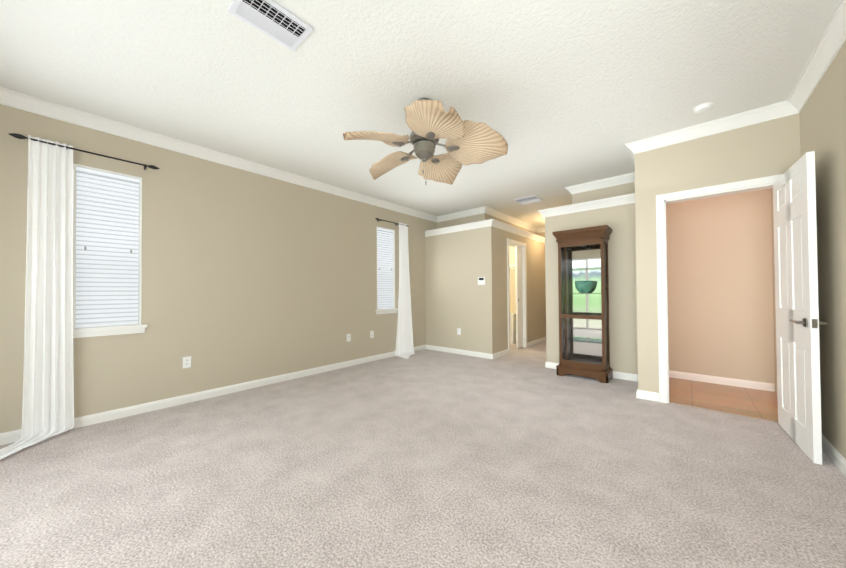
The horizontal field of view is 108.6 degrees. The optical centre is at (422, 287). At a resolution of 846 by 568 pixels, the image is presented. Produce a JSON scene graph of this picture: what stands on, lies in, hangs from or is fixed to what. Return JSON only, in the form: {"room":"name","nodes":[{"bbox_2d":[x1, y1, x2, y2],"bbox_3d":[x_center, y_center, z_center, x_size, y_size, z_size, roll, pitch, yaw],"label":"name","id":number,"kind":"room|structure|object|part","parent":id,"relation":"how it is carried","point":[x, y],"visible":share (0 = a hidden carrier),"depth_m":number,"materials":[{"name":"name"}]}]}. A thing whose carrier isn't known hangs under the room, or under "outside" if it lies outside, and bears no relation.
{"room":"empty bedroom","nodes":[
{"label":"empty bedroom","id":0,"kind":"room"},
{"bbox_2d":[0,0,839,227],"bbox_3d":[0.950,-1.572,3.653,5.000,0.100,8.730,-1,-1,41],"label":"ceiling","id":1,"kind":"structure","parent":0,"point":[559,96],"depth_m":2.19,"materials":[{"name":"white paint"}]},
{"bbox_2d":[228,0,312,51],"bbox_3d":[-0.860,-1.526,1.734,0.245,0.020,0.370,-1,-1,41],"label":"ceiling vent","id":2,"kind":"object","parent":1,"relation":"in","point":[278,22],"visible":1,"depth_m":1.73,"materials":[{"name":"white metal"}]},
{"bbox_2d":[343,98,507,184],"bbox_3d":[-0.019,-1.185,2.546,1.236,0.690,1.285,-1,-1,41],"label":"ceiling fan","id":3,"kind":"object","parent":1,"relation":"hanging from","point":[430,123],"visible":1,"depth_m":2.40,"materials":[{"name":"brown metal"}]},
{"bbox_3d":[-0.351,-1.149,2.308,0.499,0.177,0.431,0,-1,-29],"label":"blade","id":4,"kind":"part","parent":3,"relation":"part of","materials":[{"name":"beige wood"}]},
{"bbox_3d":[-0.290,-1.144,2.793,0.499,0.179,0.423,-1,-1,43],"label":"blade","id":5,"kind":"part","parent":3,"relation":"part of","materials":[{"name":"beige wood"}]},
{"bbox_3d":[-0.002,-1.185,2.527,0.532,0.690,0.551,-1,-1,41],"label":"motor","id":6,"kind":"part","parent":3,"relation":"part of","materials":[{"name":"silver metal"}]},
{"bbox_3d":[0.092,-1.156,2.101,0.436,0.179,0.500,0,-1,-11],"label":"blade","id":7,"kind":"part","parent":3,"relation":"part of","materials":[{"name":"beige wood"}]},
{"bbox_3d":[0.190,-1.147,2.886,0.429,0.180,0.499,-1,-1,25],"label":"blade","id":8,"kind":"part","parent":3,"relation":"part of","materials":[{"name":"beige wood"}]},
{"bbox_3d":[0.426,-1.155,2.458,0.500,0.181,0.435,0,-1,7],"label":"blade","id":9,"kind":"part","parent":3,"relation":"part of","materials":[{"name":"beige wood"}]},
{"bbox_2d":[514,195,542,204],"bbox_3d":[1.804,-1.498,5.188,0.380,0.030,0.350,-1,-1,41],"label":"ceiling vent","id":10,"kind":"object","parent":1,"relation":"in","point":[529,199],"visible":0.98,"depth_m":5.16,"materials":[{"name":"white metal"}]},
{"bbox_2d":[693,102,713,113],"bbox_3d":[2.390,-1.529,2.596,0.132,0.034,0.132,-1,-1,41],"label":"smoke detector","id":11,"kind":"object","parent":1,"relation":"attached to","point":[702,108],"visible":1,"depth_m":2.57,"materials":[{"name":"white plastic"}]},
{"bbox_2d":[0,341,845,567],"bbox_3d":[0.969,1.228,3.615,5.000,0.100,8.730,-1,-1,41],"label":"floor carpet","id":12,"kind":"object","parent":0,"point":[522,457],"visible":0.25,"depth_m":1.82,"materials":[{"name":"beige carpet"}]},
{"bbox_2d":[510,313,515,343],"bbox_3d":[1.838,0.893,6.871,0.620,0.644,0.425,-1,-1,41],"label":"chest","id":13,"kind":"object","parent":12,"relation":"on","point":[512,328],"visible":0.14,"depth_m":6.56,"materials":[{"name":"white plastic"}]},
{"bbox_2d":[552,225,612,383],"bbox_3d":[2.123,0.205,4.037,0.644,1.940,0.352,-1,-1,41],"label":"curio cabinet","id":14,"kind":"object","parent":12,"relation":"on","point":[583,293],"visible":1,"depth_m":4.08,"materials":[{"name":"brown wood"}]},
{"bbox_3d":[2.152,-0.013,4.068,0.224,0.164,0.179,-1,-1,41],"label":"art glass","id":15,"kind":"part","parent":14,"relation":"part of","materials":[{"name":"green glass"}]},
{"bbox_2d":[567,244,601,363],"bbox_3d":[2.228,0.206,4.158,0.476,1.616,0.004,-1,-1,41],"label":"mirror","id":16,"kind":"object","parent":14,"relation":"attached to","point":[593,261],"depth_m":4.17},
{"bbox_3d":[2.135,0.206,4.051,0.520,1.560,0.268,-1,-1,41],"label":"glass","id":17,"kind":"part","parent":14,"relation":"part of","materials":[{"name":"clear glass"}]},
{"bbox_2d":[0,41,845,458],"bbox_3d":[0.960,-0.172,3.634,5.000,2.700,8.730,-1,-1,41],"label":"wall","id":18,"kind":"structure","parent":0,"point":[246,275],"depth_m":3.49,"materials":[{"name":"beige paint"}]},
{"bbox_2d":[8,133,159,169],"bbox_3d":[-2.887,-1.168,2.662,0.084,0.040,0.886,-1,-1,41],"label":"rod","id":19,"kind":"object","parent":18,"relation":"attached to","point":[18,136],"visible":0.98,"depth_m":2.58,"materials":[{"name":"black metal"}]},
{"bbox_2d":[0,135,73,458],"bbox_3d":[-2.935,-0.011,2.271,0.434,2.373,0.446,-1,-1,41],"label":"window curtain","id":20,"kind":"object","parent":19,"relation":"hanging from","point":[48,397],"visible":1,"depth_m":2.44,"materials":[{"name":"white fabric"}]},
{"bbox_2d":[73,163,146,337],"bbox_3d":[-2.882,-0.318,2.789,0.165,1.493,0.510,-1,-1,41],"label":"window","id":21,"kind":"structure","parent":18,"relation":"in","point":[82,332],"depth_m":2.74,"materials":[{"name":"white"}]},
{"bbox_2d":[75,166,139,327],"bbox_3d":[-2.876,-0.353,2.784,0.056,1.390,0.404,-1,-1,41],"label":"window blind","id":22,"kind":"object","parent":21,"relation":"attached to","point":[107,231],"visible":0.96,"depth_m":2.77,"materials":[{"name":"white plastic"}]},
{"bbox_2d":[183,356,190,368],"bbox_3d":[-2.461,0.776,3.171,0.008,0.116,0.072,-1,-1,41],"label":"electrical outlet","id":23,"kind":"object","parent":18,"relation":"attached to","point":[186,362],"visible":1,"depth_m":3.17,"materials":[{"name":"white plastic"}]},
{"bbox_2d":[0,345,427,444],"bbox_3d":[-1.729,1.159,4.002,0.016,0.086,5.480,-1,-1,41],"label":"baseboard","id":24,"kind":"structure","parent":18,"relation":"attached to","point":[11,436],"depth_m":3.22,"materials":[{"name":"white wood"}]},
{"bbox_2d":[0,87,435,236],"bbox_3d":[-1.599,-1.269,4.159,0.077,0.457,5.860,-1,-1,41],"label":"crown molding","id":25,"kind":"structure","parent":18,"relation":"attached to","point":[10,98],"depth_m":3.06,"materials":[{"name":"white wood"}]},
{"bbox_2d":[347,334,350,341],"bbox_3d":[-1.145,0.767,4.690,0.008,0.116,0.072,-1,-1,41],"label":"electrical outlet","id":26,"kind":"object","parent":18,"relation":"attached to","point":[348,337],"visible":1,"depth_m":4.68,"materials":[{"name":"white plastic"}]},
{"bbox_2d":[375,226,397,313],"bbox_3d":[-0.678,-0.299,5.332,0.165,1.493,0.500,-1,-1,41],"label":"window","id":27,"kind":"structure","parent":18,"relation":"in","point":[386,311],"depth_m":5.45,"materials":[{"name":"white"}]},
{"bbox_2d":[377,227,393,308],"bbox_3d":[-0.673,-0.335,5.327,0.056,1.390,0.394,-1,-1,41],"label":"window blind","id":28,"kind":"object","parent":27,"relation":"attached to","point":[385,266],"visible":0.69,"depth_m":5.33,"materials":[{"name":"white plastic"}]},
{"bbox_2d":[375,218,408,226],"bbox_3d":[-0.550,-1.148,5.359,0.084,0.040,0.814,-1,-1,41],"label":"rod","id":29,"kind":"object","parent":18,"relation":"attached to","point":[389,221],"visible":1,"depth_m":5.26,"materials":[{"name":"black metal"}]},
{"bbox_2d":[395,222,414,358],"bbox_3d":[-0.253,0.011,5.381,0.414,2.373,0.509,-1,-1,41],"label":"window curtain","id":30,"kind":"object","parent":29,"relation":"hanging from","point":[404,344],"visible":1,"depth_m":5.51,"materials":[{"name":"white fabric"}]},
{"bbox_2d":[425,220,487,235],"bbox_3d":[0.608,-1.087,5.569,1.380,0.102,0.077,-1,-1,41],"label":"crown molding","id":31,"kind":"structure","parent":18,"relation":"attached to","point":[479,224],"depth_m":5.54,"materials":[{"name":"white wood"}]},
{"bbox_2d":[436,208,483,221],"bbox_3d":[0.718,-1.438,5.979,1.020,0.102,0.077,-1,-1,41],"label":"crown molding","id":32,"kind":"structure","parent":18,"relation":"attached to","point":[475,211],"depth_m":5.98,"materials":[{"name":"white wood"}]},
{"bbox_2d":[428,345,495,358],"bbox_3d":[0.627,1.164,5.576,1.456,0.086,0.016,-1,-1,41],"label":"baseboard","id":33,"kind":"structure","parent":18,"relation":"attached to","point":[437,348],"depth_m":5.48,"materials":[{"name":"white wood"}]},
{"bbox_2d":[478,277,484,284],"bbox_3d":[1.010,-0.121,5.245,0.135,0.130,0.028,-1,-1,41],"label":"keypad","id":34,"kind":"object","parent":18,"relation":"attached to","point":[481,280],"visible":0.98,"depth_m":5.23,"materials":[{"name":"white plastic"}]},
{"bbox_2d":[496,349,508,357],"bbox_3d":[1.372,1.155,5.337,0.016,0.086,0.580,-1,-1,41],"label":"baseboard","id":35,"kind":"structure","parent":18,"relation":"attached to","point":[504,352],"depth_m":5.36,"materials":[{"name":"white wood"}]},
{"bbox_2d":[480,206,539,231],"bbox_3d":[1.999,-1.439,6.589,0.077,0.102,2.677,-1,-1,41],"label":"crown molding","id":36,"kind":"structure","parent":18,"relation":"attached to","point":[485,209],"depth_m":6.31,"materials":[{"name":"white wood"}]},
{"bbox_2d":[488,216,544,243],"bbox_3d":[2.134,-1.089,6.217,0.077,0.102,3.057,-1,-1,41],"label":"crown molding","id":37,"kind":"structure","parent":18,"relation":"attached to","point":[495,223],"depth_m":5.79,"materials":[{"name":"white wood"}]},
{"bbox_2d":[507,238,526,353],"bbox_3d":[1.789,0.147,5.930,0.138,2.112,0.854,-1,-1,41],"label":"door frame","id":38,"kind":"structure","parent":18,"relation":"attached to","point":[510,242],"depth_m":6.16,"materials":[{"name":"white wood"}]},
{"bbox_2d":[515,246,522,347],"bbox_3d":[1.932,0.183,6.106,0.039,2.018,0.244,-1,-1,41],"label":"pocket door","id":39,"kind":"structure","parent":18,"relation":"in","point":[519,299],"depth_m":6.06,"materials":[{"name":"white wood"}]},
{"bbox_2d":[527,337,545,346],"bbox_3d":[2.623,1.166,6.781,0.016,0.086,1.540,-1,-1,41],"label":"baseboard","id":40,"kind":"structure","parent":18,"relation":"attached to","point":[530,343],"depth_m":6.57,"materials":[{"name":"white wood"}]},
{"bbox_2d":[540,175,634,217],"bbox_3d":[2.256,-1.296,4.147,1.180,0.457,0.090,-1,-1,41],"label":"crown molding","id":41,"kind":"structure","parent":18,"relation":"attached to","point":[617,180],"depth_m":4.24,"materials":[{"name":"white wood"}]},
{"bbox_2d":[545,362,637,380],"bbox_3d":[2.291,1.133,4.134,1.180,0.086,0.016,-1,-1,41],"label":"baseboard","id":42,"kind":"structure","parent":18,"relation":"attached to","point":[619,375],"depth_m":3.91,"materials":[{"name":"white wood"}]},
{"bbox_2d":[624,156,634,195],"bbox_3d":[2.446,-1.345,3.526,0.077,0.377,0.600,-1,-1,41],"label":"crown molding","id":43,"kind":"structure","parent":18,"relation":"attached to","point":[628,178],"depth_m":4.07,"materials":[{"name":"white wood"}]},
{"bbox_2d":[636,381,643,397],"bbox_3d":[2.495,1.123,3.481,0.016,0.086,0.696,-1,-1,41],"label":"baseboard","id":44,"kind":"structure","parent":18,"relation":"attached to","point":[639,393],"depth_m":3.20,"materials":[{"name":"white wood"}]},
{"bbox_2d":[625,101,784,155],"bbox_3d":[2.604,-1.493,2.916,1.117,0.102,0.077,-1,-1,41],"label":"crown molding","id":45,"kind":"structure","parent":18,"relation":"attached to","point":[774,111],"depth_m":2.85,"materials":[{"name":"white wood"}]},
{"bbox_2d":[656,174,782,402],"bbox_3d":[2.788,0.099,2.875,0.894,2.112,0.156,-1,-1,41],"label":"door frame","id":46,"kind":"structure","parent":18,"relation":"attached to","point":[755,184],"depth_m":3.07,"materials":[{"name":"white wood"}]},
{"bbox_2d":[669,370,774,391],"bbox_3d":[3.523,1.114,3.702,1.010,0.086,0.016,-1,-1,41],"label":"baseboard","id":47,"kind":"structure","parent":18,"relation":"attached to","point":[673,374],"depth_m":3.63,"materials":[{"name":"white wood"}]},
{"bbox_2d":[773,151,821,464],"bbox_3d":[2.775,0.124,2.274,0.074,2.030,0.756,-1,-1,41],"label":"door leaf","id":48,"kind":"structure","parent":18,"relation":"in","point":[796,299],"depth_m":2.16,"materials":[{"name":"white wood"}]},
{"bbox_2d":[789,318,827,327],"bbox_3d":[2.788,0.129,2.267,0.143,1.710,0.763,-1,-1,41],"label":"door handle","id":49,"kind":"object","parent":48,"relation":"attached to","point":[804,322],"depth_m":2.02,"materials":[{"name":"silver metal"}]},
{"bbox_2d":[784,0,845,115],"bbox_3d":[1.525,-1.514,0.739,0.077,0.102,4.780,-1,-1,41],"label":"crown molding","id":50,"kind":"structure","parent":18,"relation":"attached to","point":[831,41],"depth_m":2.01,"materials":[{"name":"white wood"}]},
{"bbox_2d":[822,435,845,476],"bbox_3d":[1.561,1.092,0.689,0.030,0.086,4.780,-1,-1,41],"label":"baseboard","id":51,"kind":"structure","parent":18,"relation":"attached to","point":[835,456],"depth_m":1.99,"materials":[{"name":"white wood"}]},
{"bbox_2d":[669,377,777,421],"bbox_3d":[3.152,1.156,3.273,1.010,0.004,1.150,-1,-1,41],"label":"floor","id":52,"kind":"structure","parent":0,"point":[754,403],"depth_m":3.17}
]}

